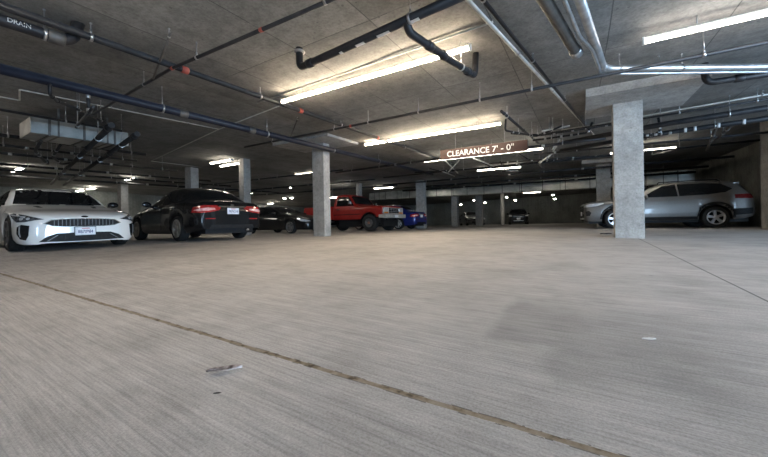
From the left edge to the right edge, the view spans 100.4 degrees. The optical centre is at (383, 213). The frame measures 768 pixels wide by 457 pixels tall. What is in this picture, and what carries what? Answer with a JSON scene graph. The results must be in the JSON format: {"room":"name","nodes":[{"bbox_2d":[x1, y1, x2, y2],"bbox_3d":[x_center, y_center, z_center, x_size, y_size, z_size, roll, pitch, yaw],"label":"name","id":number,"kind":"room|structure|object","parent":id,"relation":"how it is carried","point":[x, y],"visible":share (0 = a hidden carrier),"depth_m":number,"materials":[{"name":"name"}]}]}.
{"room":"parking garage","nodes":[
{"label":"parking garage","id":0,"kind":"room"},
{"bbox_2d":[0,186,336,226],"bbox_3d":[-19.396,0.586,31.829,0.350,5.500,46.000,-1,0,32],"label":"wall","id":1,"kind":"structure","parent":0,"point":[135,200],"depth_m":27.57,"materials":[{"name":"concrete"}]},
{"bbox_2d":[0,223,767,456],"bbox_3d":[-0.981,1.490,20.556,43.600,1.783,46.800,-1,0,32],"label":"floor","id":2,"kind":"structure","parent":0,"point":[493,340],"depth_m":1.42,"materials":[{"name":"concrete"}]},
{"bbox_2d":[0,189,132,250],"bbox_3d":[-7.997,0.085,7.721,4.890,1.499,2.267,-2,-1,33],"label":"sedan","id":3,"kind":"object","parent":2,"relation":"on","point":[27,216],"visible":1,"depth_m":6.49,"materials":[{"name":"paint"}]},
{"bbox_2d":[16,225,28,239],"bbox_3d":[-6.556,0.346,5.804,0.231,0.285,0.048,-1,0,-2],"label":"vent","id":4,"kind":"object","parent":3,"relation":"attached to","point":[22,231],"depth_m":5.79,"materials":[{"name":"black plastic"}]},
{"bbox_2d":[43,218,120,226],"bbox_3d":[-5.997,0.174,6.417,0.032,0.179,1.170,-1,0,33],"label":"grille","id":5,"kind":"object","parent":3,"relation":"attached to","point":[47,222],"depth_m":6.36,"materials":[{"name":"black plastic"}]},
{"bbox_2d":[107,202,117,207],"bbox_3d":[-7.011,-0.209,8.256,0.105,0.164,0.272,-1,0,32],"label":"mirror","id":6,"kind":"object","parent":3,"relation":"attached to","point":[110,205],"depth_m":8.24,"materials":[{"name":"black plastic"}]},
{"bbox_2d":[129,223,132,234],"bbox_3d":[-5.663,0.349,7.177,0.046,0.284,0.229,-1,0,-22],"label":"vent","id":7,"kind":"object","parent":3,"relation":"attached to","point":[130,224],"depth_m":7.10,"materials":[{"name":"black plastic"}]},
{"bbox_2d":[117,179,128,213],"bbox_3d":[-15.268,-0.304,18.734,0.500,3.452,0.360,-1,0,32],"label":"concrete column","id":8,"kind":"structure","parent":2,"relation":"on","point":[122,189],"depth_m":18.59,"materials":[{"name":"grey concrete"}]},
{"bbox_2d":[185,167,198,188],"bbox_3d":[-8.876,-0.497,14.815,0.500,3.301,0.360,-1,0,32],"label":"concrete column","id":9,"kind":"structure","parent":2,"relation":"on","point":[191,173],"depth_m":14.67,"materials":[{"name":"grey concrete"}]},
{"bbox_2d":[132,188,259,240],"bbox_3d":[-5.832,0.047,9.648,4.807,1.535,2.129,-1,0,36],"label":"sedan","id":10,"kind":"object","parent":2,"relation":"on","point":[193,212],"visible":0.99,"depth_m":8.37,"materials":[{"name":"paint"}]},
{"bbox_2d":[142,202,151,206],"bbox_3d":[-6.802,-0.249,9.193,0.113,0.169,0.270,-1,0,32],"label":"mirror","id":11,"kind":"object","parent":10,"relation":"on","point":[146,204],"depth_m":9.15,"materials":[{"name":"black plastic"}]},
{"bbox_2d":[191,205,220,212],"bbox_3d":[-4.329,-0.113,7.791,0.643,0.188,0.234,-1,0,-27],"label":"tail light","id":12,"kind":"object","parent":10,"relation":"attached to","point":[194,208],"depth_m":7.74,"materials":[{"name":"red plastic"}]},
{"bbox_2d":[244,206,259,213],"bbox_3d":[-3.595,-0.098,8.819,0.233,0.204,0.637,-1,0,8],"label":"tail light","id":13,"kind":"object","parent":10,"relation":"attached to","point":[247,209],"depth_m":8.70,"materials":[{"name":"red plastic"}]},
{"bbox_2d":[206,365,242,371],"bbox_3d":[-0.595,0.578,1.193,0.131,0.015,0.034,-1,0,-9],"label":"dry leaf","id":14,"kind":"object","parent":2,"relation":"on","point":[228,367],"visible":1,"depth_m":1.20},
{"bbox_2d":[239,158,251,235],"bbox_3d":[-5.401,-0.606,12.450,0.300,3.211,0.300,-1,0,32],"label":"concrete column","id":15,"kind":"structure","parent":2,"relation":"on","point":[244,164],"depth_m":12.34,"materials":[{"name":"grey concrete"}]},
{"bbox_2d":[252,207,313,233],"bbox_3d":[-4.878,0.318,15.453,4.816,1.329,2.129,-1,0,32],"label":"sedan","id":16,"kind":"object","parent":2,"relation":"on","point":[277,219],"visible":0.65,"depth_m":14.37,"materials":[{"name":"black paint"}]},
{"bbox_2d":[272,133,357,235],"bbox_3d":[-2.066,-0.734,9.761,2.200,3.136,1.400,-1,0,32],"label":"concrete column","id":17,"kind":"structure","parent":2,"relation":"on","point":[320,158],"depth_m":9.53,"materials":[{"name":"grey concrete"}]},
{"bbox_2d":[304,195,405,230],"bbox_3d":[-1.622,-0.005,16.577,5.238,1.910,2.442,-1,0,32],"label":"pickup truck","id":18,"kind":"object","parent":2,"relation":"on","point":[348,211],"visible":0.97,"depth_m":15.52,"materials":[{"name":"red paint"}]},
{"bbox_2d":[356,183,362,229],"bbox_3d":[-1.615,-0.541,20.922,0.280,3.478,0.280,-1,0,32],"label":"concrete column","id":19,"kind":"structure","parent":2,"relation":"on","point":[358,185],"depth_m":20.82,"materials":[{"name":"grey concrete"}]},
{"bbox_2d":[355,205,426,229],"bbox_3d":[0.148,0.253,19.823,4.805,1.536,2.129,-1,0,32],"label":"car","id":20,"kind":"object","parent":2,"relation":"on","point":[413,218],"visible":0.39,"depth_m":18.31,"materials":[{"name":"paint"}]},
{"bbox_2d":[416,178,439,227],"bbox_3d":[2.403,-0.641,20.687,2.300,3.486,1.400,-1,0,32],"label":"concrete column","id":21,"kind":"structure","parent":2,"relation":"on","point":[420,187],"depth_m":20.51,"materials":[{"name":"grey concrete"}]},
{"bbox_2d":[451,196,458,226],"bbox_3d":[5.864,-0.556,26.426,0.500,3.546,0.400,-1,0,32],"label":"concrete column","id":22,"kind":"structure","parent":2,"relation":"on","point":[454,199],"depth_m":26.25,"materials":[{"name":"grey concrete"}]},
{"bbox_2d":[459,211,484,225],"bbox_3d":[9.066,0.520,33.249,2.130,1.495,4.822,-1,0,1],"label":"sedan","id":23,"kind":"object","parent":2,"relation":"on","point":[467,218],"visible":0.69,"depth_m":32.08,"materials":[{"name":"paint"}]},
{"bbox_2d":[475,195,482,225],"bbox_3d":[8.145,-0.557,27.373,0.550,3.511,0.400,-1,0,32],"label":"concrete column","id":24,"kind":"structure","parent":2,"relation":"on","point":[478,198],"depth_m":27.21,"materials":[{"name":"grey concrete"}]},
{"bbox_2d":[500,193,504,224],"bbox_3d":[11.818,-0.414,31.927,0.300,3.367,0.300,-1,0,32],"label":"concrete column","id":25,"kind":"structure","parent":2,"relation":"on","point":[502,194],"depth_m":31.79,"materials":[{"name":"grey concrete"}]},
{"bbox_2d":[507,209,529,224],"bbox_3d":[13.803,0.323,32.986,2.210,1.677,4.653,-1,0,21],"label":"suv","id":26,"kind":"object","parent":2,"relation":"on","point":[515,215],"visible":1,"depth_m":31.09,"materials":[{"name":"paint"}]},
{"bbox_2d":[582,158,611,226],"bbox_3d":[10.443,-0.883,15.055,1.900,3.296,1.800,-1,0,32],"label":"concrete column","id":27,"kind":"structure","parent":2,"relation":"on","point":[603,178],"depth_m":14.91,"materials":[{"name":"grey concrete"}]},
{"bbox_2d":[585,74,711,237],"bbox_3d":[5.048,-0.897,6.368,1.720,3.072,1.750,-1,0,32],"label":"concrete column","id":28,"kind":"structure","parent":2,"relation":"on","point":[625,102],"depth_m":6.35,"materials":[{"name":"grey concrete"}]},
{"bbox_2d":[580,179,755,227],"bbox_3d":[9.984,-0.292,11.802,4.653,1.703,2.209,-1,0,26],"label":"suv","id":29,"kind":"object","parent":2,"relation":"on","point":[714,204],"visible":0.77,"depth_m":10.74,"materials":[{"name":"paint"}]},
{"bbox_2d":[735,193,753,197],"bbox_3d":[11.473,-0.564,10.165,0.547,0.152,0.166,-1,0,1],"label":"tail light","id":30,"kind":"object","parent":29,"relation":"attached to","point":[737,195],"depth_m":10.14,"materials":[{"name":"red plastic"}]},
{"bbox_2d":[760,121,767,229],"bbox_3d":[10.372,-0.972,7.919,1.060,3.057,1.150,-1,0,32],"label":"concrete column","id":31,"kind":"structure","parent":2,"relation":"on","point":[763,125],"depth_m":8.50,"materials":[{"name":"grey concrete"}]},
{"bbox_2d":[0,0,767,206],"bbox_3d":[-1.042,-1.821,20.556,43.600,1.500,46.800,-1,0,32],"label":"ceiling","id":32,"kind":"structure","parent":0,"point":[266,60],"depth_m":5.63,"materials":[{"name":"concrete"}]},
{"bbox_2d":[34,140,48,164],"bbox_3d":[-8.668,-1.735,8.124,0.168,0.813,3.923,-1,0,-45],"label":"pipe","id":33,"kind":"object","parent":32,"relation":"hanging from","point":[39,143],"visible":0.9,"depth_m":7.28,"materials":[{"name":"metal"}]},
{"bbox_2d":[0,9,84,46],"bbox_3d":[-4.549,-2.069,2.130,0.206,0.415,3.920,-1,0,32],"label":"drain pipe","id":34,"kind":"object","parent":32,"relation":"hanging from","point":[52,36],"visible":0.93,"depth_m":3.44,"materials":[{"name":"black metal"}]},
{"bbox_2d":[0,102,121,131],"bbox_3d":[-6.914,-1.968,5.094,0.061,0.410,4.500,-1,0,31],"label":"pipe","id":35,"kind":"object","parent":32,"relation":"hanging from","point":[1,109],"visible":0.93,"depth_m":6.11,"materials":[{"name":"black metal"}]},
{"bbox_2d":[52,143,84,164],"bbox_3d":[-8.436,-1.764,8.449,0.453,0.763,3.258,-1,0,-37],"label":"branch","id":36,"kind":"object","parent":32,"relation":"hanging from","point":[58,147],"visible":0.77,"depth_m":8.05,"materials":[{"name":"metal"}]},
{"bbox_2d":[0,126,137,161],"bbox_3d":[-9.199,-1.874,7.726,0.073,0.516,5.608,-1,0,28],"label":"pipe","id":37,"kind":"object","parent":32,"relation":"hanging from","point":[2,144],"visible":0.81,"depth_m":8.59,"materials":[{"name":"metal"}]},
{"bbox_2d":[0,117,146,155],"bbox_3d":[-8.314,-1.909,7.066,0.097,0.478,5.408,-1,0,28],"label":"pipe","id":38,"kind":"object","parent":32,"relation":"hanging from","point":[7,135],"visible":0.42,"depth_m":7.85,"materials":[{"name":"metal"}]},
{"bbox_2d":[19,109,128,149],"bbox_3d":[-6.897,-1.880,7.195,0.936,0.608,1.600,-1,0,32],"label":"air duct","id":39,"kind":"object","parent":32,"relation":"hanging from","point":[36,129],"visible":0.72,"depth_m":6.79,"materials":[{"name":"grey galvanised steel"}]},
{"bbox_2d":[50,106,114,184],"bbox_3d":[-9.901,-1.749,10.023,13.681,0.740,0.122,-1,0,41],"label":"pipe","id":40,"kind":"object","parent":32,"relation":"hanging from","point":[109,127],"visible":0.85,"depth_m":7.07,"materials":[{"name":"metal"}]},
{"bbox_2d":[75,96,94,127],"bbox_3d":[-4.741,-1.847,5.047,1.515,0.734,0.049,-1,0,40],"label":"branch","id":41,"kind":"object","parent":32,"relation":"hanging from","point":[92,107],"visible":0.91,"depth_m":5.01,"materials":[{"name":"black metal"}]},
{"bbox_2d":[0,145,176,171],"bbox_3d":[-9.837,-1.849,9.173,0.085,0.542,7.406,-1,0,29],"label":"pipe","id":42,"kind":"object","parent":32,"relation":"hanging from","point":[3,153],"visible":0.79,"depth_m":10.08,"materials":[{"name":"metal"}]},
{"bbox_2d":[63,114,140,185],"bbox_3d":[-9.879,-1.750,10.584,13.527,0.740,0.122,-1,0,41],"label":"pipe","id":43,"kind":"object","parent":32,"relation":"hanging from","point":[135,135],"visible":0.97,"depth_m":7.74,"materials":[{"name":"metal"}]},
{"bbox_2d":[0,153,210,181],"bbox_3d":[-11.395,-1.837,12.180,0.097,0.508,9.905,-1,0,30],"label":"pipe","id":44,"kind":"object","parent":32,"relation":"hanging from","point":[6,164],"visible":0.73,"depth_m":12.34,"materials":[{"name":"metal"}]},
{"bbox_2d":[0,89,218,129],"bbox_3d":[-6.466,-2.171,5.923,6.436,0.076,0.770,-1,0,-43],"label":"conduit","id":45,"kind":"object","parent":32,"relation":"hanging from","point":[20,90],"visible":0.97,"depth_m":6.33,"materials":[{"name":"metal"}]},
{"bbox_2d":[0,164,230,186],"bbox_3d":[-12.547,-1.836,14.704,0.097,0.468,12.004,-1,0,30],"label":"pipe","id":46,"kind":"object","parent":32,"relation":"hanging from","point":[9,170],"visible":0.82,"depth_m":14.28,"materials":[{"name":"metal"}]},
{"bbox_2d":[0,174,279,192],"bbox_3d":[-12.503,-1.831,19.368,0.122,0.480,20.002,-1,0,31],"label":"pipe","id":47,"kind":"object","parent":32,"relation":"hanging from","point":[11,176],"visible":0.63,"depth_m":16.65,"materials":[{"name":"metal"}]},
{"bbox_2d":[152,28,171,78],"bbox_3d":[-2.971,-2.109,4.259,0.032,0.274,1.192,-1,0,-44],"label":"brace","id":48,"kind":"object","parent":32,"relation":"hanging from","point":[169,33],"visible":1,"depth_m":4.11,"materials":[{"name":"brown metal"}]},
{"bbox_2d":[92,0,335,114],"bbox_3d":[-2.552,-2.130,4.319,7.602,0.246,0.224,-1,0,31],"label":"branch","id":49,"kind":"object","parent":32,"relation":"hanging from","point":[324,2],"visible":1,"depth_m":3.86,"materials":[{"name":"black metal"}]},
{"bbox_2d":[0,63,433,175],"bbox_3d":[-1.949,-2.026,8.795,0.165,0.476,17.001,-1,0,31],"label":"pipe","id":50,"kind":"object","parent":32,"relation":"hanging from","point":[6,70],"visible":0.85,"depth_m":5.50,"materials":[{"name":"metal"}]},
{"bbox_2d":[47,83,104,122],"bbox_3d":[-5.076,-1.908,5.300,0.137,0.599,2.155,-1,0,-26],"label":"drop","id":51,"kind":"object","parent":50,"relation":"attached to","point":[49,86],"visible":0.96,"depth_m":5.05,"materials":[{"name":"black metal"}]},
{"bbox_2d":[85,94,90,111],"bbox_3d":[-4.390,-1.645,4.753,0.058,0.272,0.068,-1,0,32],"label":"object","id":52,"kind":"object","parent":50,"relation":"attached to","point":[88,97],"visible":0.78,"depth_m":4.73,"materials":[{"name":"black metal"}]},
{"bbox_2d":[151,103,286,166],"bbox_3d":[-6.004,-2.179,10.180,2.634,0.076,10.707,-1,0,-34],"label":"conduit","id":53,"kind":"object","parent":32,"relation":"hanging from","point":[286,103],"visible":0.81,"depth_m":8.97,"materials":[{"name":"metal"}]},
{"bbox_2d":[210,158,233,163],"bbox_3d":[-6.307,-2.080,12.403,1.374,0.210,0.128,-1,0,32],"label":"strip light","id":54,"kind":"object","parent":32,"relation":"hanging from","point":[230,159],"visible":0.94,"depth_m":12.30,"materials":[{"name":"white plastic"}]},
{"bbox_2d":[210,160,229,163],"bbox_3d":[-6.306,-2.004,12.403,1.310,0.042,0.110,-1,0,32],"label":"diffuser","id":55,"kind":"object","parent":54,"relation":"attached to","point":[220,161],"depth_m":12.42,"materials":[{"name":"white plastic"}]},
{"bbox_2d":[0,1,455,165],"bbox_3d":[-1.024,-2.166,7.581,0.102,0.231,15.901,-1,0,32],"label":"pipe","id":56,"kind":"object","parent":32,"relation":"hanging from","point":[6,7],"visible":0.89,"depth_m":4.26,"materials":[{"name":"black metal"}]},
{"bbox_2d":[219,161,238,166],"bbox_3d":[-6.287,-2.080,13.153,1.424,0.210,0.128,-1,0,32],"label":"strip light","id":57,"kind":"object","parent":32,"relation":"hanging from","point":[236,163],"visible":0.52,"depth_m":13.17,"materials":[{"name":"white plastic"}]},
{"bbox_2d":[177,169,342,188],"bbox_3d":[-7.501,-1.930,17.006,13.500,0.466,0.073,-1,0,32],"label":"pipe","id":58,"kind":"object","parent":32,"relation":"hanging from","point":[340,169],"visible":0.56,"depth_m":15.85,"materials":[{"name":"metal"}]},
{"bbox_2d":[227,179,374,191],"bbox_3d":[-7.542,-1.923,21.723,16.500,0.478,0.098,-1,0,32],"label":"pipe","id":59,"kind":"object","parent":32,"relation":"hanging from","point":[350,179],"visible":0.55,"depth_m":20.04,"materials":[{"name":"metal"}]},
{"bbox_2d":[236,185,396,196],"bbox_3d":[-6.831,-1.905,25.275,18.000,0.540,0.122,-1,0,32],"label":"pipe","id":60,"kind":"object","parent":32,"relation":"hanging from","point":[380,185],"visible":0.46,"depth_m":23.21,"materials":[{"name":"metal"}]},
{"bbox_2d":[256,21,492,103],"bbox_3d":[-0.630,-2.273,5.116,4.655,0.080,0.032,-1,0,34],"label":"conduit","id":61,"kind":"object","parent":32,"relation":"hanging from","point":[484,24],"visible":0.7,"depth_m":4.68,"materials":[{"name":"metal"}]},
{"bbox_2d":[280,43,471,103],"bbox_3d":[-0.398,-2.188,5.063,3.564,0.210,0.060,-1,0,32],"label":"strip light","id":62,"kind":"object","parent":32,"relation":"hanging from","point":[463,48],"visible":0.96,"depth_m":4.84,"materials":[{"name":"white plastic"}]},
{"bbox_2d":[294,0,464,69],"bbox_3d":[0.031,-2.142,3.490,3.138,0.357,0.153,-1,0,37],"label":"drain pipe","id":63,"kind":"object","parent":32,"relation":"hanging from","point":[437,6],"visible":0.98,"depth_m":3.56,"materials":[{"name":"black metal"}]},
{"bbox_2d":[364,121,501,145],"bbox_3d":[1.122,-2.216,8.787,4.024,0.210,0.060,-1,0,32],"label":"strip light","id":64,"kind":"object","parent":32,"relation":"hanging from","point":[500,122],"visible":0.96,"depth_m":8.54,"materials":[{"name":"white plastic"}]},
{"bbox_2d":[403,22,478,77],"bbox_3d":[0.779,-2.113,3.996,0.110,0.453,1.765,-1,0,41],"label":"pipe","id":65,"kind":"object","parent":32,"relation":"hanging from","point":[428,45],"visible":0.98,"depth_m":3.88,"materials":[{"name":"black metal"}]},
{"bbox_2d":[335,128,605,172],"bbox_3d":[1.798,-2.090,11.231,9.839,0.488,0.159,-1,0,36],"label":"pipe","id":66,"kind":"object","parent":32,"relation":"hanging from","point":[583,140],"visible":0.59,"depth_m":9.76,"materials":[{"name":"black metal"}]},
{"bbox_2d":[473,156,493,166],"bbox_3d":[3.885,-2.150,12.373,0.058,0.444,2.210,-1,0,37],"label":"branch","id":67,"kind":"object","parent":32,"relation":"hanging from","point":[479,156],"visible":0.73,"depth_m":12.13,"materials":[{"name":"metal"}]},
{"bbox_2d":[440,130,527,159],"bbox_3d":[2.692,-1.977,8.882,2.380,0.746,0.044,-1,0,32],"label":"sign","id":68,"kind":"object","parent":32,"relation":"hanging from","point":[521,145],"visible":0.99,"depth_m":8.80,"materials":[{"name":"metal"}]},
{"bbox_2d":[424,148,543,162],"bbox_3d":[3.303,-2.183,11.263,4.154,0.355,0.099,-1,0,32],"label":"strip light","id":69,"kind":"object","parent":32,"relation":"hanging from","point":[534,148],"visible":0.3,"depth_m":10.35,"materials":[{"name":"white plastic"}]},
{"bbox_2d":[477,166,520,171],"bbox_3d":[5.598,-2.278,15.662,2.074,0.250,0.128,-1,0,32],"label":"strip light","id":70,"kind":"object","parent":32,"relation":"hanging from","point":[515,166],"visible":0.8,"depth_m":15.65,"materials":[{"name":"white plastic"}]},
{"bbox_2d":[477,167,519,170],"bbox_3d":[5.600,-2.182,15.662,2.010,0.042,0.110,-1,0,32],"label":"diffuser","id":71,"kind":"object","parent":70,"relation":"attached to","point":[505,167],"depth_m":15.74,"materials":[{"name":"white plastic"}]},
{"bbox_2d":[479,156,520,172],"bbox_3d":[4.750,-2.143,13.720,0.529,0.488,4.602,-1,0,43],"label":"branch","id":72,"kind":"object","parent":32,"relation":"hanging from","point":[484,156],"visible":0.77,"depth_m":14.36,"materials":[{"name":"black metal"}]},
{"bbox_2d":[244,30,767,147],"bbox_3d":[1.084,-2.144,6.044,12.000,0.352,0.063,-1,0,32],"label":"branch","id":73,"kind":"object","parent":32,"relation":"hanging from","point":[761,43],"visible":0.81,"depth_m":5.01,"materials":[{"name":"black metal"}]},
{"bbox_2d":[415,150,609,172],"bbox_3d":[4.618,-2.121,12.860,7.306,0.528,0.448,-1,0,32],"label":"pipe","id":74,"kind":"object","parent":32,"relation":"hanging from","point":[539,150],"visible":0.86,"depth_m":12.64,"materials":[{"name":"metal"}]},
{"bbox_2d":[500,106,540,144],"bbox_3d":[3.670,-2.213,8.312,0.073,0.310,4.166,-1,0,36],"label":"branch","id":75,"kind":"object","parent":32,"relation":"hanging from","point":[505,114],"visible":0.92,"depth_m":7.52,"materials":[{"name":"black metal"}]},
{"bbox_2d":[465,0,594,134],"bbox_3d":[3.295,-2.338,6.164,0.069,0.115,10.546,-1,0,41],"label":"conduit","id":76,"kind":"object","parent":32,"relation":"hanging from","point":[471,3],"visible":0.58,"depth_m":4.35,"materials":[{"name":"metal"}]},
{"bbox_2d":[369,167,694,199],"bbox_3d":[7.394,-1.922,23.127,21.657,1.048,0.936,-1,0,38],"label":"air duct","id":77,"kind":"object","parent":32,"relation":"hanging from","point":[648,180],"visible":0.7,"depth_m":21.08,"materials":[{"name":"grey metal"}]},
{"bbox_2d":[504,118,561,136],"bbox_3d":[3.507,-2.163,7.923,1.464,0.402,0.700,-1,0,-8],"label":"pipe","id":78,"kind":"object","parent":32,"relation":"hanging from","point":[518,132],"visible":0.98,"depth_m":7.90,"materials":[{"name":"black metal"}]},
{"bbox_2d":[519,153,546,170],"bbox_3d":[6.159,-2.189,13.032,0.044,0.448,5.121,-1,0,37],"label":"branch","id":79,"kind":"object","parent":32,"relation":"hanging from","point":[519,153],"visible":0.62,"depth_m":12.49,"materials":[{"name":"black metal"}]},
{"bbox_2d":[480,0,592,134],"bbox_3d":[2.996,-2.283,5.645,0.051,0.145,9.303,-1,0,40],"label":"pipe","id":80,"kind":"object","parent":32,"relation":"hanging from","point":[488,6],"visible":0.98,"depth_m":4.33,"materials":[{"name":"black metal"}]},
{"bbox_2d":[489,156,589,163],"bbox_3d":[5.488,-2.145,11.504,3.256,0.511,0.067,-1,0,21],"label":"branch","id":81,"kind":"object","parent":32,"relation":"hanging from","point":[557,158],"visible":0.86,"depth_m":11.45,"materials":[{"name":"metal"}]},
{"bbox_2d":[402,168,695,191],"bbox_3d":[8.430,-2.159,20.613,16.930,0.592,0.146,-1,0,35],"label":"pipe","id":82,"kind":"object","parent":32,"relation":"hanging from","point":[682,172],"visible":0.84,"depth_m":19.61,"materials":[{"name":"metal"}]},
{"bbox_2d":[391,165,708,189],"bbox_3d":[7.489,-2.178,19.078,16.930,0.520,0.122,-1,0,35],"label":"pipe","id":83,"kind":"object","parent":32,"relation":"hanging from","point":[704,166],"visible":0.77,"depth_m":17.90,"materials":[{"name":"metal"}]},
{"bbox_2d":[542,117,569,131],"bbox_3d":[4.258,-2.180,7.922,0.979,0.398,0.043,-1,0,-24],"label":"branch","id":84,"kind":"object","parent":32,"relation":"hanging from","point":[549,129],"visible":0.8,"depth_m":7.96,"materials":[{"name":"metal"}]},
{"bbox_2d":[383,155,734,185],"bbox_3d":[6.452,-2.182,16.430,15.932,0.474,0.110,-1,0,35],"label":"pipe","id":85,"kind":"object","parent":32,"relation":"hanging from","point":[731,156],"visible":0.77,"depth_m":14.94,"materials":[{"name":"metal"}]},
{"bbox_2d":[536,0,582,58],"bbox_3d":[1.208,-2.165,2.725,0.150,0.315,4.015,-1,0,42],"label":"pipe","id":86,"kind":"object","parent":32,"relation":"hanging from","point":[549,8],"visible":0.99,"depth_m":3.52,"materials":[{"name":"grey metal"}]},
{"bbox_2d":[511,119,611,135],"bbox_3d":[4.620,-2.239,8.194,2.573,0.292,0.600,-1,0,20],"label":"branch","id":87,"kind":"object","parent":32,"relation":"hanging from","point":[585,119],"visible":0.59,"depth_m":8.18,"materials":[{"name":"metal"}]},
{"bbox_2d":[533,122,592,140],"bbox_3d":[4.761,-2.212,8.573,1.439,0.351,0.092,-1,0,40],"label":"branch","id":88,"kind":"object","parent":32,"relation":"hanging from","point":[591,124],"visible":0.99,"depth_m":8.51,"materials":[{"name":"metal"}]},
{"bbox_2d":[383,139,759,177],"bbox_3d":[5.504,-2.203,13.257,13.637,0.396,0.073,-1,0,36],"label":"pipe","id":89,"kind":"object","parent":32,"relation":"hanging from","point":[756,140],"visible":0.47,"depth_m":10.66,"materials":[{"name":"metal"}]},
{"bbox_2d":[609,146,676,153],"bbox_3d":[8.900,-2.299,11.058,1.814,0.330,0.151,-1,0,32],"label":"strip light","id":90,"kind":"object","parent":32,"relation":"hanging from","point":[671,146],"visible":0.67,"depth_m":10.78,"materials":[{"name":"white plastic"}]},
{"bbox_2d":[534,131,767,154],"bbox_3d":[7.843,-2.236,9.419,6.207,0.416,0.073,-1,0,29],"label":"pipe","id":91,"kind":"object","parent":32,"relation":"hanging from","point":[764,132],"visible":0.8,"depth_m":9.16,"materials":[{"name":"black metal"}]},
{"bbox_2d":[645,112,661,139],"bbox_3d":[6.687,-2.177,7.949,0.113,0.491,1.031,-1,0,26],"label":"branch","id":92,"kind":"object","parent":32,"relation":"hanging from","point":[658,118],"visible":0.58,"depth_m":7.60,"materials":[{"name":"metal"}]},
{"bbox_2d":[543,88,767,134],"bbox_3d":[6.331,-2.275,6.856,5.538,0.283,0.046,-1,0,38],"label":"pipe","id":93,"kind":"object","parent":32,"relation":"hanging from","point":[766,99],"visible":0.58,"depth_m":6.82,"materials":[{"name":"black metal"}]},
{"bbox_2d":[643,129,678,136],"bbox_3d":[6.532,-2.144,7.689,0.833,0.551,0.132,-1,0,24],"label":"branch","id":94,"kind":"object","parent":32,"relation":"hanging from","point":[674,132],"visible":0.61,"depth_m":7.64,"materials":[{"name":"metal"}]},
{"bbox_2d":[559,116,767,151],"bbox_3d":[7.193,-2.186,7.859,0.363,0.492,5.481,-1,0,-40],"label":"drain pipe","id":95,"kind":"object","parent":32,"relation":"hanging from","point":[715,125],"visible":0.63,"depth_m":7.48,"materials":[{"name":"black metal"}]},
{"bbox_2d":[562,90,767,129],"bbox_3d":[6.707,-2.354,6.994,5.095,0.138,0.042,-1,0,43],"label":"conduit","id":96,"kind":"object","parent":32,"relation":"hanging from","point":[762,94],"visible":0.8,"depth_m":6.97,"materials":[{"name":"metal"}]},
{"bbox_2d":[562,0,767,74],"bbox_3d":[3.524,-2.218,4.008,7.272,0.293,1.647,-1,0,-25],"label":"pipe","id":97,"kind":"object","parent":32,"relation":"hanging from","point":[565,2],"visible":0.81,"depth_m":4.78,"materials":[{"name":"silver metal"}]},
{"bbox_2d":[563,96,767,141],"bbox_3d":[6.722,-2.200,7.079,0.344,0.448,5.246,-1,0,-41],"label":"drain pipe","id":98,"kind":"object","parent":32,"relation":"hanging from","point":[763,108],"visible":0.72,"depth_m":6.90,"materials":[{"name":"black metal"}]},
{"bbox_2d":[573,0,767,71],"bbox_3d":[3.524,-2.225,3.944,7.136,0.281,1.741,-1,0,-26],"label":"pipe","id":99,"kind":"object","parent":32,"relation":"hanging from","point":[582,8],"visible":0.92,"depth_m":4.70,"materials":[{"name":"silver metal"}]},
{"bbox_2d":[642,8,767,45],"bbox_3d":[4.827,-2.284,3.139,3.604,0.210,0.060,-1,0,32],"label":"strip light","id":100,"kind":"object","parent":32,"relation":"hanging from","point":[764,12],"visible":1,"depth_m":3.76,"materials":[{"name":"white plastic"}]},
{"bbox_2d":[705,121,717,150],"bbox_3d":[8.698,-2.155,8.515,0.072,0.610,2.798,-1,0,42],"label":"branch","id":101,"kind":"object","parent":32,"relation":"hanging from","point":[716,129],"visible":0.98,"depth_m":8.39,"materials":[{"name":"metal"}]},
{"bbox_2d":[714,126,731,141],"bbox_3d":[8.388,-2.189,7.913,0.073,0.530,1.913,-1,0,38],"label":"pipe","id":102,"kind":"object","parent":32,"relation":"hanging from","point":[728,127],"visible":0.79,"depth_m":7.91,"materials":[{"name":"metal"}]},
{"bbox_2d":[701,62,767,84],"bbox_3d":[5.973,-2.248,4.779,1.960,0.389,0.169,-1,0,22],"label":"drain pipe","id":103,"kind":"object","parent":32,"relation":"hanging from","point":[706,79],"visible":0.91,"depth_m":4.99,"materials":[{"name":"black metal"}]},
{"bbox_2d":[404,192,612,225],"bbox_3d":[9.121,0.063,41.531,38.850,5.500,0.350,-1,0,32],"label":"wall","id":104,"kind":"structure","parent":0,"point":[565,208],"depth_m":36.65,"materials":[{"name":"concrete"}]},
{"bbox_2d":[649,141,761,225],"bbox_3d":[15.513,-0.054,10.432,4.750,5.500,46.700,-1,0,32],"label":"wall","id":105,"kind":"structure","parent":0,"point":[744,168],"depth_m":12.41,"materials":[{"name":"concrete"}]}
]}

